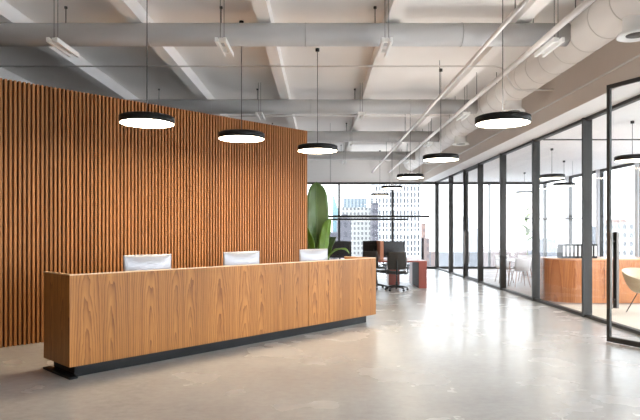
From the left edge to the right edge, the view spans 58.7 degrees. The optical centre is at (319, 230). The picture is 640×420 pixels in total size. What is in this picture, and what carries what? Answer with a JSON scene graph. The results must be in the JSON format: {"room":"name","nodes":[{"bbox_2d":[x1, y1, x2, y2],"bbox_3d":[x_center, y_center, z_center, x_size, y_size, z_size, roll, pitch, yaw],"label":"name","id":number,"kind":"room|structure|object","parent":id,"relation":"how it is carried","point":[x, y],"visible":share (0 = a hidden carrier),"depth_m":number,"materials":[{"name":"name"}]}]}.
{"room":"lobby","nodes":[
{"label":"lobby","id":0,"kind":"room"},
{"bbox_2d":[0,78,306,347],"bbox_3d":[-3.321,-0.248,8.990,0.205,3.697,8.451,0,0,45],"label":"wall","id":1,"kind":"structure","parent":0,"point":[82,190],"depth_m":9.03,"materials":[{"name":"brown wood"}]},
{"bbox_2d":[0,0,593,161],"bbox_3d":[-1.970,-3.192,9.900,14.060,0.475,28.800,0,0,0],"label":"ceiling","id":2,"kind":"structure","parent":0,"point":[114,82],"depth_m":10.37,"materials":[{"name":"white paint"}]},
{"bbox_2d":[46,37,78,56],"bbox_3d":[-3.500,-2.825,7.760,0.150,0.710,0.680,0,0,0],"label":"tube light","id":3,"kind":"object","parent":2,"relation":"hanging from","point":[55,42],"visible":1,"depth_m":7.69,"materials":[{"name":"white"}]},
{"bbox_2d":[118,111,174,128],"bbox_3d":[-2.244,-2.285,7.380,0.700,1.790,0.700,0,0,0],"label":"pendant lamp","id":4,"kind":"object","parent":2,"relation":"hanging from","point":[138,119],"visible":1,"depth_m":7.19,"materials":[{"name":"black"}]},
{"bbox_2d":[120,119,173,127],"bbox_3d":[-2.244,-1.407,7.380,0.674,0.026,0.674,0,0,0],"label":"diffuser","id":5,"kind":"object","parent":4,"relation":"attached to","point":[138,123],"depth_m":7.38,"materials":[{"name":"white plastic"}]},
{"bbox_2d":[215,0,233,56],"bbox_3d":[-1.300,-2.825,7.760,0.150,0.710,0.680,0,0,0],"label":"tube light","id":6,"kind":"object","parent":2,"relation":"hanging from","point":[220,40],"visible":1,"depth_m":7.58,"materials":[{"name":"white"}]},
{"bbox_2d":[218,20,264,142],"bbox_3d":[-1.190,-2.285,8.620,0.700,1.790,0.700,0,0,0],"label":"pendant lamp","id":7,"kind":"object","parent":2,"relation":"hanging from","point":[241,135],"visible":0.97,"depth_m":8.48,"materials":[{"name":"grey metal"}]},
{"bbox_2d":[219,136,263,141],"bbox_3d":[-1.190,-1.407,8.620,0.674,0.026,0.674,0,0,0],"label":"diffuser","id":8,"kind":"object","parent":7,"relation":"attached to","point":[223,138],"depth_m":8.57,"materials":[{"name":"white plastic"}]},
{"bbox_2d":[255,83,264,120],"bbox_3d":[-1.300,-2.825,12.420,0.150,0.710,0.680,0,0,0],"label":"tube light","id":9,"kind":"object","parent":2,"relation":"hanging from","point":[256,113],"visible":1,"depth_m":12.19,"materials":[{"name":"white"}]},
{"bbox_2d":[0,65,553,90],"bbox_3d":[-2.400,-2.684,10.000,13.000,0.449,0.028,0,0,0],"label":"ceiling pipe","id":10,"kind":"object","parent":2,"relation":"attached to","point":[0,65],"visible":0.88,"depth_m":9.99,"materials":[{"name":"grey metal"}]},
{"bbox_2d":[0,6,570,46],"bbox_3d":[-2.703,-2.898,8.060,12.395,0.564,0.328,0,0,0],"label":"duct","id":11,"kind":"object","parent":2,"relation":"hanging from","point":[149,34],"visible":0.93,"depth_m":7.92,"materials":[{"name":"grey metal"}]},
{"bbox_2d":[123,89,477,113],"bbox_3d":[-2.703,-2.898,12.720,12.395,0.564,0.328,0,0,0],"label":"duct","id":12,"kind":"object","parent":2,"relation":"hanging from","point":[208,106],"visible":0.64,"depth_m":12.59,"materials":[{"name":"grey metal"}]},
{"bbox_2d":[297,48,337,153],"bbox_3d":[-0.044,-2.285,9.910,0.700,1.790,0.700,0,0,0],"label":"pendant lamp","id":13,"kind":"object","parent":2,"relation":"hanging from","point":[309,148],"visible":1,"depth_m":9.79,"materials":[{"name":"grey metal"}]},
{"bbox_2d":[299,148,335,153],"bbox_3d":[-0.044,-1.407,9.910,0.674,0.026,0.674,0,0,0],"label":"diffuser","id":14,"kind":"object","parent":13,"relation":"attached to","point":[302,150],"depth_m":9.85,"materials":[{"name":"white plastic"}]},
{"bbox_2d":[217,115,451,116],"bbox_3d":[-2.750,-2.930,14.500,12.300,0.027,0.028,0,0,0],"label":"ceiling pipe","id":15,"kind":"object","parent":2,"relation":"attached to","point":[217,115],"visible":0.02,"depth_m":14.49,"materials":[{"name":"grey metal"}]},
{"bbox_2d":[272,123,439,141],"bbox_3d":[-2.703,-2.898,16.750,12.395,0.564,0.328,0,0,0],"label":"duct","id":16,"kind":"object","parent":2,"relation":"hanging from","point":[323,136],"visible":0.33,"depth_m":16.61,"materials":[{"name":"grey metal"}]},
{"bbox_2d":[356,83,364,120],"bbox_3d":[0.880,-2.825,12.420,0.150,0.710,0.680,0,0,0],"label":"tube light","id":17,"kind":"object","parent":2,"relation":"hanging from","point":[362,113],"visible":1,"depth_m":12.19,"materials":[{"name":"white metal"}]},
{"bbox_2d":[307,145,414,159],"bbox_3d":[-2.703,-2.898,21.000,12.395,0.564,0.328,0,0,0],"label":"duct","id":18,"kind":"object","parent":2,"relation":"hanging from","point":[339,155],"visible":0.28,"depth_m":20.86,"materials":[{"name":"grey metal"}]},
{"bbox_2d":[331,160,407,219],"bbox_3d":[1.675,-1.788,21.100,3.150,2.783,0.060,0,0,0],"label":"linear pendant","id":19,"kind":"object","parent":2,"relation":"hanging from","point":[399,160],"visible":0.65,"depth_m":21.07,"materials":[{"name":"black metal"}]},
{"bbox_2d":[329,215,429,217],"bbox_3d":[1.610,-1.788,16.750,3.220,2.783,0.060,0,0,0],"label":"linear pendant","id":20,"kind":"object","parent":2,"relation":"hanging from","point":[330,216],"visible":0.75,"depth_m":16.72,"materials":[{"name":"black metal"}]},
{"bbox_2d":[329,217,428,217],"bbox_3d":[1.610,-0.399,16.750,3.180,0.004,0.036,0,0,0],"label":"diffuser","id":21,"kind":"object","parent":20,"relation":"attached to","point":[329,217],"depth_m":16.73,"materials":[{"name":"white"}]},
{"bbox_2d":[371,150,388,195],"bbox_3d":[2.370,-2.285,22.500,0.700,1.790,0.700,0,0,0],"label":"pendant lamp","id":22,"kind":"object","parent":2,"relation":"hanging from","point":[372,194],"visible":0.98,"depth_m":22.28,"materials":[{"name":"grey metal"}]},
{"bbox_2d":[377,0,392,56],"bbox_3d":[0.880,-2.825,7.760,0.150,0.710,0.680,0,0,0],"label":"tube light","id":23,"kind":"object","parent":2,"relation":"hanging from","point":[383,39],"visible":1,"depth_m":7.57,"materials":[{"name":"white plastic"}]},
{"bbox_2d":[381,185,402,189],"bbox_3d":[2.370,-2.285,18.720,0.700,1.790,0.700,0,0,0],"label":"pendant lamp","id":24,"kind":"object","parent":2,"relation":"hanging from","point":[389,187],"visible":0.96,"depth_m":18.47,"materials":[{"name":"grey metal"}]},
{"bbox_2d":[402,144,408,163],"bbox_3d":[3.120,-2.825,20.700,0.150,0.710,0.680,0,0,0],"label":"tube light","id":25,"kind":"object","parent":2,"relation":"hanging from","point":[407,160],"visible":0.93,"depth_m":20.47,"materials":[{"name":"white"}]},
{"bbox_2d":[397,173,423,178],"bbox_3d":[2.370,-2.285,14.940,0.700,1.790,0.700,0,0,0],"label":"pendant lamp","id":26,"kind":"object","parent":2,"relation":"hanging from","point":[404,175],"visible":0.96,"depth_m":14.70,"materials":[{"name":"grey metal"}]},
{"bbox_2d":[398,177,422,178],"bbox_3d":[2.370,-1.407,14.940,0.674,0.026,0.674,0,0,0],"label":"diffuser","id":27,"kind":"object","parent":26,"relation":"attached to","point":[398,177],"depth_m":14.82,"materials":[{"name":"white plastic"}]},
{"bbox_2d":[423,121,432,146],"bbox_3d":[3.120,-2.825,16.450,0.150,0.710,0.680,0,0,0],"label":"tube light","id":28,"kind":"object","parent":2,"relation":"hanging from","point":[428,143],"visible":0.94,"depth_m":16.22,"materials":[{"name":"white metal"}]},
{"bbox_2d":[423,68,458,161],"bbox_3d":[2.370,-2.285,11.160,0.700,1.790,0.700,0,0,0],"label":"pendant lamp","id":29,"kind":"object","parent":2,"relation":"hanging from","point":[435,157],"visible":0.98,"depth_m":10.94,"materials":[{"name":"grey metal"}]},
{"bbox_2d":[423,158,457,161],"bbox_3d":[2.370,-1.407,11.160,0.674,0.026,0.674,0,0,0],"label":"diffuser","id":30,"kind":"object","parent":29,"relation":"attached to","point":[424,159],"depth_m":11.09,"materials":[{"name":"white plastic"}]},
{"bbox_2d":[372,0,528,172],"bbox_3d":[2.230,-2.826,9.850,0.058,0.708,28.660,0,0,0],"label":"ceiling pipe","id":31,"kind":"object","parent":2,"relation":"hanging from","point":[522,3],"visible":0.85,"depth_m":8.57,"materials":[{"name":"white metal"}]},
{"bbox_2d":[456,87,469,120],"bbox_3d":[3.120,-2.825,12.420,0.150,0.710,0.680,0,0,0],"label":"tube light","id":32,"kind":"object","parent":2,"relation":"hanging from","point":[464,114],"visible":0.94,"depth_m":12.22,"materials":[{"name":"white metal"}]},
{"bbox_2d":[388,0,594,172],"bbox_3d":[2.920,-2.709,9.850,0.076,0.492,28.660,0,0,0],"label":"ceiling pipe","id":33,"kind":"object","parent":2,"relation":"hanging from","point":[585,3],"visible":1,"depth_m":8.46,"materials":[{"name":"white metal"}]},
{"bbox_2d":[475,0,530,128],"bbox_3d":[2.370,-2.285,7.380,0.700,1.790,0.700,0,0,0],"label":"pendant lamp","id":34,"kind":"object","parent":2,"relation":"hanging from","point":[504,119],"visible":1,"depth_m":7.24,"materials":[{"name":"black"}]},
{"bbox_2d":[476,119,529,127],"bbox_3d":[2.370,-1.407,7.380,0.674,0.026,0.674,0,0,0],"label":"diffuser","id":35,"kind":"object","parent":34,"relation":"attached to","point":[481,123],"depth_m":7.38,"materials":[{"name":"white plastic"}]},
{"bbox_2d":[404,0,639,170],"bbox_3d":[3.757,-2.744,9.560,0.562,0.871,28.080,0,0,0],"label":"duct","id":36,"kind":"object","parent":2,"relation":"hanging from","point":[600,23],"visible":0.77,"depth_m":8.84,"materials":[{"name":"grey metal"}]},
{"bbox_2d":[452,136,468,145],"bbox_3d":[3.757,-2.421,15.200,0.440,0.225,0.440,0,0,0],"label":"diffuser","id":37,"kind":"object","parent":36,"relation":"attached to","point":[459,140],"depth_m":15.09,"materials":[{"name":"white"}]},
{"bbox_2d":[503,100,524,111],"bbox_3d":[3.757,-2.421,11.050,0.440,0.225,0.440,0,0,0],"label":"diffuser","id":38,"kind":"object","parent":36,"relation":"attached to","point":[510,105],"depth_m":10.92,"materials":[{"name":"white metal"}]},
{"bbox_2d":[616,15,639,42],"bbox_3d":[3.757,-2.421,6.750,0.440,0.225,0.440,0,0,0],"label":"diffuser","id":39,"kind":"object","parent":36,"relation":"attached to","point":[630,24],"depth_m":6.72,"materials":[{"name":"white metal"}]},
{"bbox_2d":[625,32,639,38],"bbox_3d":[3.757,-2.328,6.750,0.236,0.012,0.236,0,0,0],"label":"grille","id":40,"kind":"object","parent":36,"relation":"attached to","point":[631,35],"depth_m":6.76,"materials":[{"name":"grey metal"}]},
{"bbox_2d":[422,38,639,181],"bbox_3d":[4.685,-2.640,9.850,0.670,1.080,28.700,0,0,0],"label":"wall","id":41,"kind":"structure","parent":2,"relation":"attached to","point":[591,99],"depth_m":10.38,"materials":[{"name":"white paint"}]},
{"bbox_2d":[424,54,639,173],"bbox_3d":[4.332,-2.385,9.850,0.036,0.035,28.660,0,0,0],"label":"ceiling pipe","id":42,"kind":"object","parent":41,"relation":"attached to","point":[638,55],"visible":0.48,"depth_m":9.74,"materials":[{"name":"white metal"}]},
{"bbox_2d":[534,0,564,56],"bbox_3d":[3.120,-2.825,7.760,0.150,0.710,0.680,0,0,0],"label":"tube light","id":43,"kind":"object","parent":2,"relation":"hanging from","point":[555,42],"visible":1,"depth_m":7.65,"materials":[{"name":"white plastic"}]},
{"bbox_2d":[0,269,639,419],"bbox_3d":[0.325,1.700,9.900,18.650,0.200,28.800,0,0,0],"label":"floor","id":44,"kind":"structure","parent":0,"point":[455,347],"depth_m":6.39,"materials":[{"name":"concrete"}]},
{"bbox_2d":[43,256,375,379],"bbox_3d":[-1.114,1.034,8.316,0.721,1.132,5.377,0,0,43],"label":"reception desk","id":45,"kind":"object","parent":44,"relation":"on","point":[104,321],"visible":1,"depth_m":7.22,"materials":[{"name":"brown wood"}]},
{"bbox_2d":[123,254,170,270],"bbox_3d":[-2.189,0.574,7.227,0.182,0.553,0.670,0,0,43],"label":"desktop computer","id":46,"kind":"object","parent":45,"relation":"on","point":[148,261],"visible":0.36,"depth_m":7.17,"materials":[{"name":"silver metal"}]},
{"bbox_2d":[223,251,258,265],"bbox_3d":[-1.150,0.574,8.335,0.182,0.553,0.670,0,0,43],"label":"desktop computer","id":47,"kind":"object","parent":45,"relation":"on","point":[239,257],"visible":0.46,"depth_m":8.27,"materials":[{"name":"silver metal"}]},
{"bbox_2d":[299,249,327,261],"bbox_3d":[-0.108,0.574,9.446,0.182,0.553,0.670,0,0,43],"label":"desktop computer","id":48,"kind":"object","parent":45,"relation":"on","point":[304,254],"visible":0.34,"depth_m":9.37,"materials":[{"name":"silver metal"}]},
{"bbox_2d":[307,182,348,259],"bbox_3d":[0.051,0.236,13.067,1.130,2.727,0.808,0,0,-9],"label":"banana plant","id":49,"kind":"object","parent":44,"relation":"on","point":[319,223],"visible":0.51,"depth_m":12.90,"materials":[{"name":"green plant"}]},
{"bbox_2d":[362,251,387,289],"bbox_3d":[1.559,1.074,15.787,0.690,1.051,0.715,0,0,40],"label":"office chair","id":50,"kind":"object","parent":44,"relation":"on","point":[365,253],"visible":0.48,"depth_m":15.52,"materials":[{"name":"black fabric"}]},
{"bbox_2d":[329,241,426,287],"bbox_3d":[0.580,0.945,16.730,4.800,1.310,1.740,0,0,0],"label":"desk","id":51,"kind":"object","parent":44,"relation":"on","point":[418,267],"visible":0.48,"depth_m":16.23,"materials":[{"name":"brown wood"}]},
{"bbox_2d":[330,241,350,258],"bbox_3d":[0.570,0.565,16.320,0.660,0.540,0.240,0,0,0],"label":"computer monitor","id":52,"kind":"object","parent":51,"relation":"on","point":[339,254],"visible":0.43,"depth_m":16.30,"materials":[{"name":"black plastic"}]},
{"bbox_2d":[363,241,376,250],"bbox_3d":[1.620,0.565,17.150,0.660,0.540,0.240,0,0,0],"label":"computer monitor","id":53,"kind":"object","parent":51,"relation":"on","point":[367,245],"visible":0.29,"depth_m":17.13,"materials":[{"name":"black plastic"}]},
{"bbox_2d":[384,241,404,257],"bbox_3d":[2.100,0.565,16.320,0.660,0.540,0.240,0,0,0],"label":"computer monitor","id":54,"kind":"object","parent":51,"relation":"on","point":[389,246],"visible":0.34,"depth_m":16.30,"materials":[{"name":"black plastic"}]},
{"bbox_2d":[384,252,409,291],"bbox_3d":[2.058,1.074,15.283,0.690,1.051,0.715,0,0,6],"label":"office chair","id":55,"kind":"object","parent":44,"relation":"on","point":[396,261],"visible":1,"depth_m":15.00,"materials":[{"name":"black fabric"}]},
{"bbox_2d":[495,255,513,282],"bbox_3d":[5.750,1.176,17.783,0.462,0.854,0.528,0,0,0],"label":"chair","id":56,"kind":"object","parent":44,"relation":"on","point":[497,262],"visible":0.57,"depth_m":17.95,"materials":[{"name":"white plastic"}]},
{"bbox_2d":[496,259,531,285],"bbox_3d":[6.350,1.228,17.000,1.900,0.747,1.000,0,0,0],"label":"meeting table","id":57,"kind":"object","parent":44,"relation":"on","point":[507,260],"visible":0.34,"depth_m":16.58,"materials":[{"name":"grey"}]},
{"bbox_2d":[510,257,530,286],"bbox_3d":[5.750,1.176,16.317,0.462,0.854,0.528,0,0,0],"label":"chair","id":58,"kind":"object","parent":44,"relation":"on","point":[521,264],"visible":1,"depth_m":16.12,"materials":[{"name":"grey plastic"}]},
{"bbox_2d":[518,207,531,275],"bbox_3d":[7.347,0.370,20.231,0.596,2.461,0.627,0,0,-36],"label":"plant","id":59,"kind":"object","parent":44,"relation":"on","point":[527,230],"visible":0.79,"depth_m":20.19,"materials":[{"name":"green plant"}]},
{"bbox_2d":[518,255,531,280],"bbox_3d":[6.455,1.176,17.783,0.462,0.854,0.528,0,0,8],"label":"chair","id":60,"kind":"object","parent":44,"relation":"on","point":[519,256],"visible":0.28,"depth_m":17.97,"materials":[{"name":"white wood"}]},
{"bbox_2d":[569,169,599,256],"bbox_3d":[9.550,-0.245,20.500,0.200,3.690,2.400,0,0,0],"label":"window","id":61,"kind":"structure","parent":44,"relation":"on","point":[597,172],"depth_m":19.44,"materials":[{"name":"grey"}]},
{"bbox_2d":[540,257,639,302],"bbox_3d":[7.210,1.107,13.095,4.100,0.985,0.950,0,0,0],"label":"counter","id":62,"kind":"object","parent":44,"relation":"on","point":[560,278],"depth_m":12.67,"materials":[{"name":"brown wood"}]},
{"bbox_2d":[557,244,565,257],"bbox_3d":[5.490,0.455,12.938,0.078,0.320,0.283,0,0,0],"label":"ring binder","id":63,"kind":"object","parent":62,"relation":"on","point":[561,248],"visible":0.98,"depth_m":12.84,"materials":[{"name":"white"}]},
{"bbox_2d":[566,244,569,257],"bbox_3d":[5.579,0.455,12.938,0.078,0.320,0.283,0,0,0],"label":"ring binder","id":64,"kind":"object","parent":62,"relation":"on","point":[567,245],"visible":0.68,"depth_m":12.80,"materials":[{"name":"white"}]},
{"bbox_2d":[570,244,573,257],"bbox_3d":[5.668,0.455,12.938,0.078,0.320,0.283,0,0,0],"label":"ring binder","id":65,"kind":"object","parent":62,"relation":"on","point":[571,245],"visible":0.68,"depth_m":12.80,"materials":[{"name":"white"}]},
{"bbox_2d":[574,244,577,257],"bbox_3d":[5.757,0.455,12.938,0.078,0.320,0.283,0,0,0],"label":"ring binder","id":66,"kind":"object","parent":62,"relation":"on","point":[575,245],"visible":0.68,"depth_m":12.80,"materials":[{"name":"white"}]},
{"bbox_2d":[578,244,581,257],"bbox_3d":[5.846,0.455,12.938,0.078,0.320,0.283,0,0,0],"label":"ring binder","id":67,"kind":"object","parent":62,"relation":"on","point":[579,245],"visible":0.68,"depth_m":12.80,"materials":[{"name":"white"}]},
{"bbox_2d":[540,257,639,259],"bbox_3d":[7.210,0.630,13.095,4.100,0.030,0.950,0,0,0],"label":"countertop","id":68,"kind":"structure","parent":62,"relation":"on","point":[598,258],"depth_m":12.72,"materials":[{"name":"white"}]},
{"bbox_2d":[593,244,596,257],"bbox_3d":[6.202,0.455,12.938,0.078,0.320,0.283,0,0,0],"label":"ring binder","id":69,"kind":"object","parent":62,"relation":"on","point":[594,245],"visible":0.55,"depth_m":12.80,"materials":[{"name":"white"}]},
{"bbox_2d":[558,304,639,329],"bbox_3d":[7.160,1.594,9.250,4.080,0.012,6.100,0,0,0],"label":"area rug","id":70,"kind":"object","parent":44,"relation":"on","point":[631,318],"visible":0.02,"depth_m":11.08,"materials":[{"name":"beige carpet"}]},
{"bbox_2d":[621,268,639,311],"bbox_3d":[6.261,1.159,11.019,0.889,0.866,0.652,0,0,-15],"label":"armchair","id":71,"kind":"object","parent":70,"relation":"on","point":[631,276],"visible":1,"depth_m":10.94,"materials":[{"name":"beige"}]},
{"bbox_2d":[600,162,639,256],"bbox_3d":[9.550,-0.245,18.100,0.200,3.690,2.400,0,0,0],"label":"window","id":72,"kind":"structure","parent":44,"relation":"on","point":[636,165],"depth_m":17.10,"materials":[{"name":"grey"}]},
{"bbox_2d":[307,160,421,181],"bbox_3d":[0.325,-0.890,24.325,18.650,4.980,0.250,0,0,0],"label":"wall","id":73,"kind":"structure","parent":0,"point":[317,170],"depth_m":24.20,"materials":[{"name":"white paint"}]},
{"bbox_2d":[307,182,338,240],"bbox_3d":[-0.095,-0.235,24.200,1.810,3.670,0.120,0,0,0],"label":"window","id":74,"kind":"structure","parent":73,"relation":"in","point":[308,183],"depth_m":24.14,"materials":[{"name":"grey"}]},
{"bbox_2d":[339,182,392,268],"bbox_3d":[1.945,-0.235,24.200,2.270,3.670,0.120,0,0,0],"label":"window","id":75,"kind":"structure","parent":73,"relation":"in","point":[340,183],"depth_m":24.14,"materials":[{"name":"grey"}]},
{"bbox_2d":[393,182,434,268],"bbox_3d":[4.010,-0.235,24.200,1.860,3.670,0.120,0,0,0],"label":"window","id":76,"kind":"structure","parent":73,"relation":"in","point":[394,183],"depth_m":24.14,"materials":[{"name":"grey"}]},
{"bbox_2d":[439,182,489,268],"bbox_3d":[6.090,-0.235,24.200,2.220,3.670,0.120,0,0,0],"label":"window","id":77,"kind":"structure","parent":73,"relation":"in","point":[440,183],"depth_m":24.14,"materials":[{"name":"grey"}]},
{"bbox_2d":[490,182,543,268],"bbox_3d":[8.375,-0.235,24.200,2.350,3.670,0.120,0,0,0],"label":"window","id":78,"kind":"structure","parent":73,"relation":"in","point":[491,183],"depth_m":24.14,"materials":[{"name":"grey"}]},
{"bbox_2d":[544,176,572,256],"bbox_3d":[9.550,-0.245,22.900,0.200,3.690,2.400,0,0,0],"label":"window","id":79,"kind":"structure","parent":73,"relation":"in","point":[566,178],"depth_m":21.90,"materials":[{"name":"grey"}]},
{"bbox_2d":[435,94,639,334],"bbox_3d":[4.960,-0.250,9.835,0.170,3.700,28.630,0,0,0],"label":"wall","id":80,"kind":"structure","parent":0,"point":[586,122],"depth_m":13.04,"materials":[{"name":"grey"}]},
{"bbox_2d":[464,166,476,279],"bbox_3d":[4.973,-0.226,18.475,0.187,3.628,1.710,0,0,0],"label":"door","id":81,"kind":"structure","parent":80,"relation":"in","point":[471,169],"depth_m":19.28,"materials":[{"name":"grey"}]},
{"bbox_2d":[607,77,639,347],"bbox_3d":[4.558,-0.255,7.361,0.187,3.686,1.870,0,0,-25],"label":"door","id":82,"kind":"structure","parent":80,"relation":"in","point":[612,237],"depth_m":8.14,"materials":[{"name":"grey"}]},
{"bbox_2d":[441,100,639,181],"bbox_3d":[7.335,-2.232,9.900,4.630,0.335,28.800,0,0,0],"label":"ceiling","id":83,"kind":"structure","parent":0,"point":[566,145],"depth_m":14.77,"materials":[{"name":"white paint"}]},
{"bbox_2d":[515,172,531,193],"bbox_3d":[7.300,-1.710,20.300,0.620,0.760,0.620,0,0,0],"label":"pendant lamp","id":84,"kind":"object","parent":83,"relation":"hanging from","point":[524,191],"visible":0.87,"depth_m":20.24,"materials":[{"name":"grey metal"}]},
{"bbox_2d":[540,148,564,179],"bbox_3d":[5.870,-1.710,14.400,0.620,0.760,0.620,0,0,0],"label":"pendant lamp","id":85,"kind":"object","parent":83,"relation":"hanging from","point":[542,176],"visible":0.92,"depth_m":14.18,"materials":[{"name":"grey metal"}]},
{"bbox_2d":[540,177,561,178],"bbox_3d":[5.870,-1.347,14.400,0.594,0.026,0.594,0,0,0],"label":"diffuser","id":86,"kind":"object","parent":85,"relation":"attached to","point":[540,177],"depth_m":14.40,"materials":[{"name":"white plastic"}]},
{"bbox_2d":[525,218,581,218],"bbox_3d":[7.000,-1.224,17.000,1.700,1.733,0.060,0,0,0],"label":"linear pendant","id":87,"kind":"object","parent":83,"relation":"hanging from","point":[525,218],"visible":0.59,"depth_m":16.97,"materials":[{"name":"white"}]},
{"bbox_2d":[553,161,574,186],"bbox_3d":[7.250,-1.710,16.900,0.620,0.760,0.620,0,0,0],"label":"pendant lamp","id":88,"kind":"object","parent":83,"relation":"hanging from","point":[560,184],"visible":1,"depth_m":16.68,"materials":[{"name":"grey metal"}]},
{"bbox_2d":[614,121,639,162],"bbox_3d":[5.930,-1.710,10.800,0.620,0.760,0.620,0,0,0],"label":"pendant lamp","id":89,"kind":"object","parent":83,"relation":"hanging from","point":[629,158],"visible":1,"depth_m":10.75,"materials":[{"name":"black metal"}]},
{"bbox_2d":[615,159,639,162],"bbox_3d":[5.930,-1.347,10.800,0.594,0.026,0.594,0,0,0],"label":"diffuser","id":90,"kind":"object","parent":89,"relation":"attached to","point":[616,160],"depth_m":10.78,"materials":[{"name":"white plastic"}]},
{"label":"outside","id":91,"kind":"structure","parent":0,"visible":0},
{"bbox_3d":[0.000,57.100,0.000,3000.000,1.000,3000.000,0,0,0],"label":"ground","id":92,"kind":"structure","parent":91,"visible":0},
{"bbox_2d":[332,194,337,231],"bbox_3d":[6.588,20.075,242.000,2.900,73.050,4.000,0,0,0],"label":"spire","id":93,"kind":"object","parent":92,"relation":"on","point":[335,208],"visible":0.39,"depth_m":240.01,"materials":[{"name":"teal glass"}]},
{"bbox_2d":[329,232,340,240],"bbox_3d":[3.234,28.441,166.000,5.343,56.319,12.000,0,0,0],"label":"office block","id":94,"kind":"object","parent":92,"relation":"on","point":[332,234],"visible":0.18,"depth_m":160.00,"materials":[{"name":"stone"}]},
{"bbox_2d":[337,214,350,240],"bbox_3d":[8.950,25.209,216.000,4.982,62.782,12.000,0,0,0],"label":"tower","id":95,"kind":"structure","parent":92,"relation":"on","point":[345,225],"depth_m":210.00,"materials":[{"name":"grey stone"}]},
{"bbox_2d":[341,198,369,256],"bbox_3d":[19.772,19.505,310.000,16.344,74.190,20.000,0,0,0],"label":"office block","id":96,"kind":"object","parent":92,"relation":"on","point":[360,229],"visible":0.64,"depth_m":300.01,"materials":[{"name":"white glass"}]},
{"bbox_2d":[370,203,377,240],"bbox_3d":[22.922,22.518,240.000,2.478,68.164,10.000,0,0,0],"label":"office tower","id":97,"kind":"structure","parent":92,"relation":"on","point":[374,206],"depth_m":235.02,"materials":[{"name":"stone"}]},
{"bbox_2d":[370,185,420,265],"bbox_3d":[35.299,-4.650,270.650,21.631,122.500,22.700,0,0,0],"label":"office tower","id":98,"kind":"structure","parent":92,"relation":"on","point":[409,231],"depth_m":259.32,"materials":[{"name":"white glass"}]},
{"bbox_2d":[421,224,424,237],"bbox_3d":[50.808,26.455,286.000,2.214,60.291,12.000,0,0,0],"label":"office tower","id":99,"kind":"structure","parent":92,"relation":"on","point":[422,225],"depth_m":279.98,"materials":[{"name":"brick"}]},
{"bbox_2d":[421,238,428,265],"bbox_3d":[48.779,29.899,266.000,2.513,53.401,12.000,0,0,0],"label":"apartment block","id":100,"kind":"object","parent":92,"relation":"on","point":[424,241],"visible":0.29,"depth_m":260.02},
{"bbox_2d":[429,251,430,265],"bbox_3d":[102.920,38.090,551.000,6.613,37.020,12.000,0,0,0],"label":"building","id":101,"kind":"structure","parent":92,"relation":"on","point":[429,251],"depth_m":544.98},
{"bbox_2d":[431,251,439,265],"bbox_3d":[129.423,39.993,645.500,9.882,33.213,12.000,0,0,0],"label":"building","id":102,"kind":"structure","parent":92,"relation":"on","point":[432,252],"depth_m":639.48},
{"bbox_2d":[439,251,447,265],"bbox_3d":[159.606,41.527,740.000,11.292,30.145,12.000,0,0,0],"label":"building","id":103,"kind":"structure","parent":92,"relation":"on","point":[443,254],"depth_m":734.06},
{"bbox_2d":[453,222,460,265],"bbox_3d":[102.047,24.978,427.000,4.798,63.243,14.000,0,0,0],"label":"office tower","id":104,"kind":"structure","parent":92,"relation":"on","point":[456,225],"depth_m":420.00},
{"bbox_2d":[458,217,468,265],"bbox_3d":[132.970,21.674,527.000,7.311,69.851,14.000,0,0,0],"label":"office tower","id":105,"kind":"structure","parent":92,"relation":"on","point":[460,219],"depth_m":520.02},
{"bbox_2d":[468,228,476,265],"bbox_3d":[125.105,27.087,468.000,6.872,59.025,16.000,0,0,0],"label":"office tower","id":106,"kind":"structure","parent":92,"relation":"on","point":[473,231],"depth_m":460.04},
{"bbox_2d":[484,246,486,265],"bbox_3d":[203.383,38.068,726.500,16.031,37.064,12.000,0,0,0],"label":"building","id":107,"kind":"structure","parent":92,"relation":"on","point":[485,247],"depth_m":720.57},
{"bbox_2d":[487,252,493,265],"bbox_3d":[243.450,43.302,821.000,10.249,26.596,12.000,0,0,0],"label":"building","id":108,"kind":"structure","parent":92,"relation":"on","point":[492,253],"depth_m":814.92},
{"bbox_2d":[491,250,499,265],"bbox_3d":[286.465,43.445,915.500,19.771,26.311,12.000,0,0,0],"label":"building","id":109,"kind":"structure","parent":92,"relation":"on","point":[496,252],"depth_m":909.55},
{"bbox_2d":[506,249,510,258],"bbox_3d":[202.725,38.341,618.500,6.538,36.519,12.000,0,0,0],"label":"building","id":110,"kind":"structure","parent":92,"relation":"on","point":[508,251],"depth_m":612.43,"materials":[{"name":"white"}]},
{"bbox_2d":[511,255,516,265],"bbox_3d":[240.331,43.617,713.000,8.370,25.966,12.000,0,0,0],"label":"building","id":111,"kind":"structure","parent":92,"relation":"on","point":[512,256],"depth_m":706.98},
{"bbox_2d":[513,250,526,257],"bbox_3d":[285.014,41.831,807.500,16.680,29.538,12.000,0,0,0],"label":"building","id":112,"kind":"structure","parent":92,"relation":"on","point":[515,252],"depth_m":801.50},
{"bbox_2d":[540,239,555,256],"bbox_3d":[100.395,30.057,255.000,6.591,53.085,10.000,0,0,0],"label":"office block","id":113,"kind":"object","parent":92,"relation":"on","point":[551,243],"visible":0.14,"depth_m":250.00,"materials":[{"name":"white"}]},
{"bbox_2d":[592,226,595,243],"bbox_3d":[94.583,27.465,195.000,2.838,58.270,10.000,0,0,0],"label":"apartment block","id":114,"kind":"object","parent":92,"relation":"on","point":[593,227],"visible":0.14,"depth_m":193.44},
{"bbox_2d":[606,219,626,222],"bbox_3d":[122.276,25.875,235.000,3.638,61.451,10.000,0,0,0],"label":"office block","id":115,"kind":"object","parent":92,"relation":"on","point":[613,220],"visible":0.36,"depth_m":230.03,"materials":[{"name":"brick"}]},
{"bbox_2d":[604,223,633,256],"bbox_3d":[94.561,27.105,176.000,9.262,58.990,12.000,0,0,0],"label":"apartment block","id":116,"kind":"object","parent":92,"relation":"on","point":[626,230],"visible":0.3,"depth_m":169.98,"materials":[{"name":"white concrete"}]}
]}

